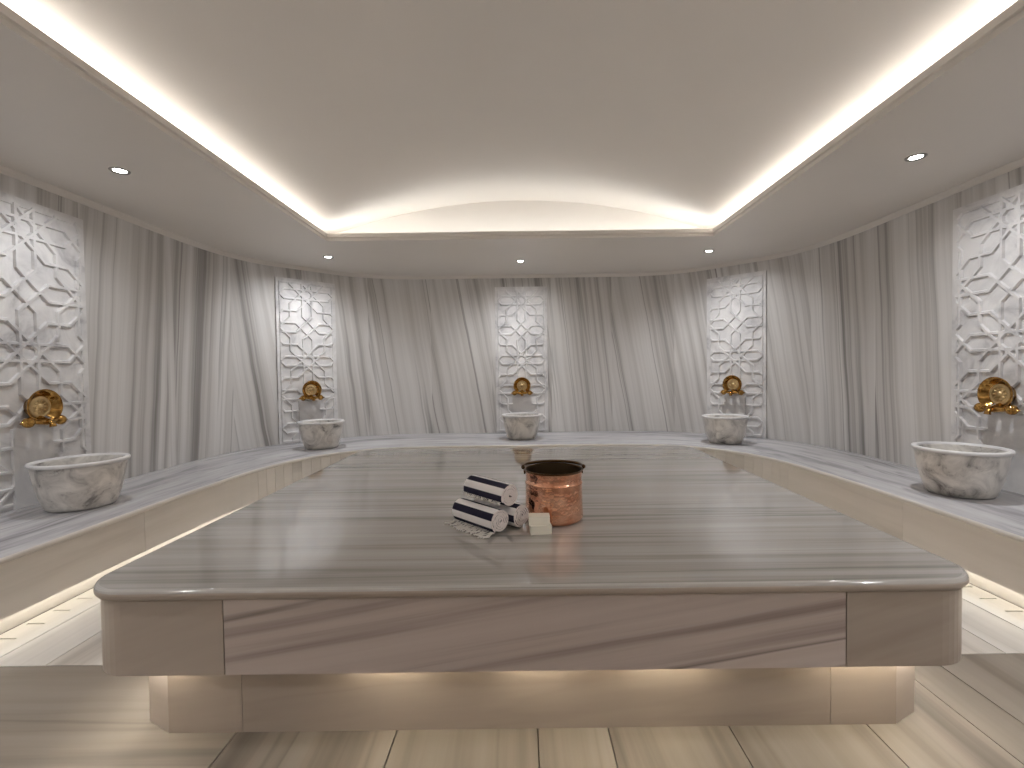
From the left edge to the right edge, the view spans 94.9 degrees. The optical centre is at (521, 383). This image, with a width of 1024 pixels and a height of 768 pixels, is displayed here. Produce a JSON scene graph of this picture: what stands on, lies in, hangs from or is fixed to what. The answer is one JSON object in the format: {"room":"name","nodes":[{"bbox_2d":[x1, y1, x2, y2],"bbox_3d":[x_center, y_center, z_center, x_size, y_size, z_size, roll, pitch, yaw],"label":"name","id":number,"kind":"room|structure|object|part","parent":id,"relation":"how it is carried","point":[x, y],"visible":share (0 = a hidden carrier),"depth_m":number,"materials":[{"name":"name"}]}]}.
{"room":"spa","nodes":[
{"label":"spa","id":0,"kind":"room"},
{"bbox_2d":[0,173,177,478],"bbox_3d":[-3.321,-0.061,1.648,0.001,2.658,5.700,-1,1,0],"label":"wall","id":1,"kind":"structure","parent":0,"point":[128,268],"depth_m":3.96,"materials":[{"name":"grey stone"}]},
{"bbox_2d":[0,191,90,512],"bbox_3d":[-3.303,-0.210,3.145,0.034,2.040,0.870,-1,1,0],"label":"carved panel","id":2,"kind":"object","parent":1,"relation":"attached to","point":[43,319],"visible":0.8,"depth_m":3.19,"materials":[{"name":"white stone"}]},
{"bbox_3d":[-3.287,0.549,3.164,0.020,0.520,0.260,-1,1,0],"label":"splash plate","id":3,"kind":"part","parent":2,"relation":"part of","materials":[{"name":"white stone"}]},
{"bbox_2d":[19,389,67,427],"bbox_3d":[-3.210,0.163,3.154,0.158,0.258,0.318,-1,1,0],"label":"tap","id":4,"kind":"object","parent":2,"relation":"attached to","point":[44,402],"visible":1,"depth_m":3.15,"materials":[{"name":"brown metal"}]},
{"bbox_2d":[23,389,62,419],"bbox_3d":[-3.236,0.142,3.154,0.088,0.215,0.237,-1,1,0],"label":"hood","id":5,"kind":"object","parent":4,"relation":"attached to","point":[44,402],"depth_m":3.17,"materials":[{"name":"gold metal"}]},
{"bbox_3d":[-3.165,0.260,3.157,0.071,0.063,0.039,-1,1,0],"label":"spout","id":6,"kind":"part","parent":4,"relation":"part of","materials":[{"name":"gold metal"}]},
{"bbox_2d":[0,0,1023,275],"bbox_3d":[-0.021,-1.671,2.668,6.640,0.485,7.820,-1,1,0],"label":"ceiling","id":7,"kind":"structure","parent":0,"point":[376,137],"depth_m":2.96,"materials":[{"name":"white paint"}]},
{"bbox_2d":[108,167,130,174],"bbox_3d":[-2.648,-1.402,3.094,0.116,0.007,0.116,-1,1,0],"label":"recessed light","id":8,"kind":"object","parent":7,"relation":"in","point":[117,170],"visible":1,"depth_m":3.09,"materials":[{"name":"silver metal"}]},
{"bbox_2d":[904,153,927,161],"bbox_3d":[2.551,-1.467,3.044,0.116,0.007,0.116,-1,1,0],"label":"recessed light","id":9,"kind":"object","parent":7,"relation":"in","point":[919,156],"visible":1,"depth_m":3.04,"materials":[{"name":"white"}]},
{"bbox_2d":[0,583,1023,767],"bbox_3d":[0.015,1.213,2.757,6.800,0.030,7.950,-1,1,0],"label":"floor","id":10,"kind":"structure","parent":0,"point":[59,706],"depth_m":1.63,"materials":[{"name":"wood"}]},
{"bbox_2d":[0,588,99,657],"bbox_3d":[-2.480,1.277,1.497,0.207,0.030,5.270,-1,1,0],"label":"channel","id":11,"kind":"object","parent":10,"relation":"on","point":[26,632],"visible":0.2,"depth_m":2.44,"materials":[{"name":"beige stone"}]},
{"bbox_2d":[0,431,1023,633],"bbox_3d":[0.013,0.989,2.765,6.634,0.418,7.757,-1,1,0],"label":"bench","id":12,"kind":"object","parent":10,"relation":"on","point":[48,559],"visible":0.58,"depth_m":3.28,"materials":[{"name":"white stone"}]},
{"bbox_3d":[-2.506,0.992,2.415,0.030,0.266,1.378,-1,1,0],"label":"panel","id":13,"kind":"part","parent":12,"relation":"part of","materials":[{"name":"beige stone"}]},
{"bbox_2d":[24,453,130,512],"bbox_3d":[-2.922,0.652,3.117,0.512,0.312,0.512,-1,1,-11],"label":"stone basin","id":14,"kind":"object","parent":12,"relation":"on","point":[80,482],"visible":1,"depth_m":2.97,"materials":[{"name":"stone"}]},
{"bbox_3d":[-2.485,0.959,3.717,0.051,0.266,1.224,-1,1,3],"label":"panel","id":15,"kind":"part","parent":12,"relation":"part of","materials":[{"name":"beige stone"}]},
{"bbox_3d":[-2.432,0.941,4.381,0.030,0.266,0.108,0,1,10],"label":"panel","id":16,"kind":"part","parent":12,"relation":"part of","materials":[{"name":"beige stone"}]},
{"bbox_3d":[-2.410,0.938,4.489,0.030,0.266,0.109,0,1,13],"label":"panel","id":17,"kind":"part","parent":12,"relation":"part of","materials":[{"name":"beige stone"}]},
{"bbox_3d":[-2.382,0.935,4.598,0.031,0.266,0.109,0,2,16],"label":"panel","id":18,"kind":"part","parent":12,"relation":"part of","materials":[{"name":"beige stone"}]},
{"bbox_3d":[-2.349,0.932,4.703,0.031,0.266,0.110,0,2,20],"label":"panel","id":19,"kind":"part","parent":12,"relation":"part of","materials":[{"name":"beige stone"}]},
{"bbox_3d":[-2.307,0.928,4.806,0.032,0.266,0.110,0,2,24],"label":"panel","id":20,"kind":"part","parent":12,"relation":"part of","materials":[{"name":"beige stone"}]},
{"bbox_3d":[-2.257,0.925,4.905,0.032,0.266,0.110,0,2,30],"label":"panel","id":21,"kind":"part","parent":12,"relation":"part of","materials":[{"name":"beige stone"}]},
{"bbox_3d":[-2.197,0.922,4.999,0.031,0.266,0.112,0,2,35],"label":"panel","id":22,"kind":"part","parent":12,"relation":"part of","materials":[{"name":"beige stone"}]},
{"bbox_2d":[297,419,344,449],"bbox_3d":[-2.338,0.584,5.476,0.512,0.312,0.512,-1,2,-19],"label":"stone basin","id":23,"kind":"object","parent":12,"relation":"on","point":[316,434],"visible":1,"depth_m":5.30,"materials":[{"name":"stone"}]},
{"bbox_3d":[-2.128,0.919,5.087,0.032,0.266,0.110,1,2,41],"label":"panel","id":24,"kind":"part","parent":12,"relation":"part of","materials":[{"name":"beige stone"}]},
{"bbox_3d":[-2.053,0.916,5.168,0.032,0.266,0.109,1,2,45],"label":"panel","id":25,"kind":"part","parent":12,"relation":"part of","materials":[{"name":"beige stone"}]},
{"bbox_3d":[-1.971,0.913,5.243,0.111,0.266,0.031,-2,2,-40],"label":"panel","id":26,"kind":"part","parent":12,"relation":"part of","materials":[{"name":"beige stone"}]},
{"bbox_3d":[0.010,0.800,2.699,6.486,0.036,7.636,-1,1,0],"label":"seat","id":27,"kind":"part","parent":12,"relation":"part of","materials":[{"name":"grey stone"}]},
{"bbox_2d":[502,412,541,439],"bbox_3d":[-0.003,0.540,6.016,0.512,0.312,0.512,-1,1,2],"label":"stone basin","id":28,"kind":"object","parent":12,"relation":"on","point":[520,425],"visible":1,"depth_m":5.84,"materials":[{"name":"stone"}]},
{"bbox_3d":[2.076,0.863,5.168,0.109,0.266,0.032,1,2,45],"label":"panel","id":29,"kind":"part","parent":12,"relation":"part of","materials":[{"name":"beige stone"}]},
{"bbox_3d":[2.151,0.864,5.087,0.032,0.266,0.110,-2,2,-41],"label":"panel","id":30,"kind":"part","parent":12,"relation":"part of","materials":[{"name":"beige stone"}]},
{"bbox_2d":[702,414,749,443],"bbox_3d":[2.367,0.524,5.476,0.512,0.312,0.512,0,2,18],"label":"stone basin","id":31,"kind":"object","parent":12,"relation":"on","point":[719,428],"visible":1,"depth_m":5.30,"materials":[{"name":"stone"}]},
{"bbox_3d":[2.220,0.866,4.999,0.031,0.266,0.112,-2,2,-35],"label":"panel","id":32,"kind":"part","parent":12,"relation":"part of","materials":[{"name":"beige stone"}]},
{"bbox_3d":[2.280,0.867,4.905,0.032,0.266,0.110,-2,2,-30],"label":"panel","id":33,"kind":"part","parent":12,"relation":"part of","materials":[{"name":"beige stone"}]},
{"bbox_3d":[2.330,0.869,4.806,0.032,0.266,0.110,-1,2,-24],"label":"panel","id":34,"kind":"part","parent":12,"relation":"part of","materials":[{"name":"beige stone"}]},
{"bbox_3d":[2.372,0.871,4.703,0.031,0.266,0.110,-1,2,-20],"label":"panel","id":35,"kind":"part","parent":12,"relation":"part of","materials":[{"name":"beige stone"}]},
{"bbox_3d":[2.405,0.874,4.598,0.031,0.266,0.109,-1,2,-16],"label":"panel","id":36,"kind":"part","parent":12,"relation":"part of","materials":[{"name":"beige stone"}]},
{"bbox_3d":[2.433,0.876,4.489,0.030,0.266,0.109,-1,1,-13],"label":"panel","id":37,"kind":"part","parent":12,"relation":"part of","materials":[{"name":"beige stone"}]},
{"bbox_3d":[2.455,0.878,4.381,0.030,0.266,0.108,-1,1,-10],"label":"panel","id":38,"kind":"part","parent":12,"relation":"part of","materials":[{"name":"beige stone"}]},
{"bbox_3d":[2.508,0.895,3.717,0.051,0.266,1.224,-1,1,-3],"label":"panel","id":39,"kind":"part","parent":12,"relation":"part of","materials":[{"name":"beige stone"}]},
{"bbox_2d":[911,441,1015,498],"bbox_3d":[2.933,0.576,3.147,0.512,0.312,0.512,-2,2,-39],"label":"stone basin","id":40,"kind":"object","parent":12,"relation":"on","point":[953,469],"visible":1,"depth_m":3.00,"materials":[{"name":"stone"}]},
{"bbox_3d":[2.531,0.928,2.415,0.030,0.266,1.378,-1,1,0],"label":"panel","id":41,"kind":"part","parent":12,"relation":"part of","materials":[{"name":"beige stone"}]},
{"bbox_2d":[93,446,968,732],"bbox_3d":[0.034,0.904,2.921,3.000,0.578,2.805,-1,1,0],"label":"platform","id":42,"kind":"object","parent":10,"relation":"on","point":[691,587],"visible":0.96,"depth_m":1.67,"materials":[{"name":"beige stone"}]},
{"bbox_3d":[-1.304,0.826,1.681,0.299,0.250,0.676,-2,2,-45],"label":"corner panel","id":43,"kind":"part","parent":42,"relation":"part of","materials":[{"name":"beige stone"}]},
{"bbox_3d":[-1.184,1.071,2.196,0.377,0.312,1.057,-1,1,0],"label":"panel","id":44,"kind":"part","parent":42,"relation":"part of","materials":[{"name":"beige stone"}]},
{"bbox_2d":[444,498,508,538],"bbox_3d":[-0.209,0.588,2.085,0.152,0.103,0.285,-2,2,-45],"label":"rolled towel","id":45,"kind":"object","parent":42,"relation":"on","point":[472,513],"visible":1,"depth_m":2.04,"materials":[{"name":"fabric"}]},
{"bbox_2d":[474,497,528,527],"bbox_3d":[-0.102,0.585,2.174,0.279,0.103,0.096,1,2,44],"label":"rolled towel","id":46,"kind":"object","parent":42,"relation":"on","point":[517,513],"visible":0.52,"depth_m":2.08,"materials":[{"name":"fabric"}]},
{"bbox_2d":[463,475,517,505],"bbox_3d":[-0.153,0.485,2.147,0.112,0.095,0.279,-2,2,-43],"label":"rolled towel","id":47,"kind":"object","parent":46,"relation":"on","point":[498,492],"visible":1,"depth_m":2.09,"materials":[{"name":"fabric"}]},
{"bbox_3d":[0.042,0.812,1.547,2.026,0.250,0.030,-1,1,0],"label":"panel","id":48,"kind":"part","parent":42,"relation":"part of","materials":[{"name":"stone"}]},
{"bbox_3d":[0.051,1.069,1.683,2.088,0.312,0.030,-1,1,0],"label":"panel","id":49,"kind":"part","parent":42,"relation":"part of","materials":[{"name":"beige stone"}]},
{"bbox_2d":[529,523,551,534],"bbox_3d":[0.079,0.618,2.014,0.090,0.037,0.056,-1,1,-6],"label":"soap bar","id":50,"kind":"object","parent":42,"relation":"on","point":[537,529],"visible":0.77,"depth_m":1.99,"materials":[{"name":"beige"}]},
{"bbox_2d":[528,513,549,525],"bbox_3d":[0.073,0.580,2.019,0.090,0.037,0.056,-1,1,0],"label":"soap bar","id":51,"kind":"object","parent":50,"relation":"on","point":[534,518],"visible":1,"depth_m":1.99,"materials":[{"name":"beige"}]},
{"bbox_2d":[521,460,584,525],"bbox_3d":[0.149,0.505,2.208,0.305,0.252,0.282,-1,1,0],"label":"bucket","id":52,"kind":"object","parent":42,"relation":"on","point":[553,487],"visible":0.93,"depth_m":2.10,"materials":[{"name":"brown metal"}]},
{"bbox_3d":[0.148,0.386,2.284,0.300,0.017,0.124,-1,1,0],"label":"handle","id":53,"kind":"part","parent":52,"relation":"part of","materials":[{"name":"brown metal"}]},
{"bbox_3d":[1.270,1.040,2.196,0.347,0.312,1.057,-1,1,0],"label":"panel","id":54,"kind":"part","parent":42,"relation":"part of","materials":[{"name":"beige stone"}]},
{"bbox_3d":[1.378,0.792,1.685,0.292,0.250,0.662,1,2,44],"label":"corner panel","id":55,"kind":"part","parent":42,"relation":"part of","materials":[{"name":"beige stone"}]},
{"bbox_2d":[962,583,1023,629],"bbox_3d":[2.512,1.213,1.497,0.207,0.030,5.270,-1,1,0],"label":"channel","id":56,"kind":"object","parent":10,"relation":"on","point":[1001,608],"visible":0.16,"depth_m":2.49,"materials":[{"name":"beige stone"}]},
{"bbox_2d":[171,229,869,464],"bbox_3d":[-0.003,-0.203,5.557,6.640,2.658,2.120,-1,1,0],"label":"wall","id":57,"kind":"structure","parent":0,"point":[414,356],"depth_m":6.33,"materials":[{"name":"grey stone"}]},
{"bbox_2d":[275,276,337,444],"bbox_3d":[-2.710,-0.290,5.960,0.034,2.040,0.730,1,2,45],"label":"carved panel","id":58,"kind":"object","parent":57,"relation":"attached to","point":[305,309],"visible":0.94,"depth_m":5.91,"materials":[{"name":"white stone"}]},
{"bbox_3d":[-2.696,0.470,5.974,0.020,0.520,0.260,1,2,45],"label":"splash plate","id":59,"kind":"part","parent":58,"relation":"part of","materials":[{"name":"white stone"}]},
{"bbox_2d":[299,381,324,400],"bbox_3d":[-2.642,0.086,5.907,0.158,0.258,0.318,1,2,45],"label":"tap","id":60,"kind":"object","parent":58,"relation":"attached to","point":[310,388],"visible":1,"depth_m":5.91,"materials":[{"name":"brown metal"}]},
{"bbox_2d":[302,381,321,396],"bbox_3d":[-2.661,0.064,5.924,0.088,0.215,0.237,1,2,45],"label":"hood","id":61,"kind":"object","parent":60,"relation":"attached to","point":[310,388],"depth_m":5.92,"materials":[{"name":"gold metal"}]},
{"bbox_2d":[0,157,1023,278],"bbox_3d":[-0.018,-1.406,2.675,6.640,0.045,7.820,-1,1,0],"label":"trim","id":62,"kind":"structure","parent":57,"relation":"attached to","point":[1018,163],"depth_m":4.68,"materials":[{"name":"white paint"}]},
{"bbox_2d":[495,286,548,432],"bbox_3d":[-0.004,-0.340,6.594,0.730,2.040,0.034,-1,1,0],"label":"carved panel","id":63,"kind":"object","parent":57,"relation":"attached to","point":[521,344],"visible":0.86,"depth_m":6.59,"materials":[{"name":"white stone"}]},
{"bbox_2d":[511,377,532,395],"bbox_3d":[0.001,0.036,6.514,0.318,0.258,0.158,-1,1,0],"label":"tap","id":64,"kind":"object","parent":63,"relation":"attached to","point":[521,384],"visible":1,"depth_m":6.52,"materials":[{"name":"brown metal"}]},
{"bbox_2d":[513,377,530,391],"bbox_3d":[0.000,0.014,6.540,0.237,0.215,0.088,-1,1,0],"label":"hood","id":65,"kind":"object","parent":64,"relation":"attached to","point":[521,384],"depth_m":6.53,"materials":[{"name":"gold metal"}]},
{"bbox_3d":[0.005,0.419,6.606,0.260,0.520,0.020,-1,1,0],"label":"splash plate","id":66,"kind":"part","parent":63,"relation":"part of","materials":[{"name":"white stone"}]},
{"bbox_2d":[707,270,765,437],"bbox_3d":[2.702,-0.359,5.960,0.730,2.040,0.034,1,2,45],"label":"carved panel","id":67,"kind":"object","parent":57,"relation":"attached to","point":[736,304],"visible":0.89,"depth_m":5.91,"materials":[{"name":"white stone"}]},
{"bbox_2d":[720,375,744,395],"bbox_3d":[2.644,0.018,5.907,0.318,0.258,0.158,1,2,45],"label":"tap","id":68,"kind":"object","parent":67,"relation":"attached to","point":[733,383],"visible":1,"depth_m":5.91,"materials":[{"name":"brown metal"}]},
{"bbox_2d":[722,375,741,390],"bbox_3d":[2.662,-0.004,5.924,0.237,0.215,0.088,1,2,45],"label":"hood","id":69,"kind":"object","parent":68,"relation":"attached to","point":[731,382],"depth_m":5.92,"materials":[{"name":"gold metal"}]},
{"bbox_3d":[2.707,0.401,5.974,0.260,0.520,0.020,1,2,45],"label":"splash plate","id":70,"kind":"part","parent":67,"relation":"part of","materials":[{"name":"white stone"}]},
{"bbox_2d":[868,166,1023,467],"bbox_3d":[3.318,-0.146,1.648,0.001,2.658,5.700,-1,1,0],"label":"wall","id":71,"kind":"structure","parent":0,"point":[911,254],"depth_m":3.99,"materials":[{"name":"grey stone"}]},
{"bbox_2d":[951,184,1023,494],"bbox_3d":[3.297,-0.295,3.175,0.034,2.040,0.870,-1,1,0],"label":"carved panel","id":72,"kind":"object","parent":71,"relation":"attached to","point":[988,233],"visible":0.77,"depth_m":3.30,"materials":[{"name":"white stone"}]},
{"bbox_2d":[973,377,1019,414],"bbox_3d":[3.213,0.080,3.184,0.158,0.258,0.318,-1,1,0],"label":"tap","id":73,"kind":"object","parent":72,"relation":"attached to","point":[991,390],"visible":1,"depth_m":3.18,"materials":[{"name":"brown metal"}]},
{"bbox_3d":[3.170,0.178,3.187,0.071,0.063,0.039,-1,1,0],"label":"spout","id":74,"kind":"part","parent":73,"relation":"part of","materials":[{"name":"gold metal"}]},
{"bbox_2d":[977,377,1015,406],"bbox_3d":[3.239,0.058,3.184,0.088,0.215,0.237,-1,1,0],"label":"hood","id":75,"kind":"object","parent":73,"relation":"attached to","point":[991,390],"depth_m":3.20,"materials":[{"name":"gold metal"}]},
{"bbox_3d":[3.300,0.464,3.194,0.020,0.520,0.260,-1,1,0],"label":"splash plate","id":76,"kind":"part","parent":72,"relation":"part of","materials":[{"name":"white stone"}]}
]}

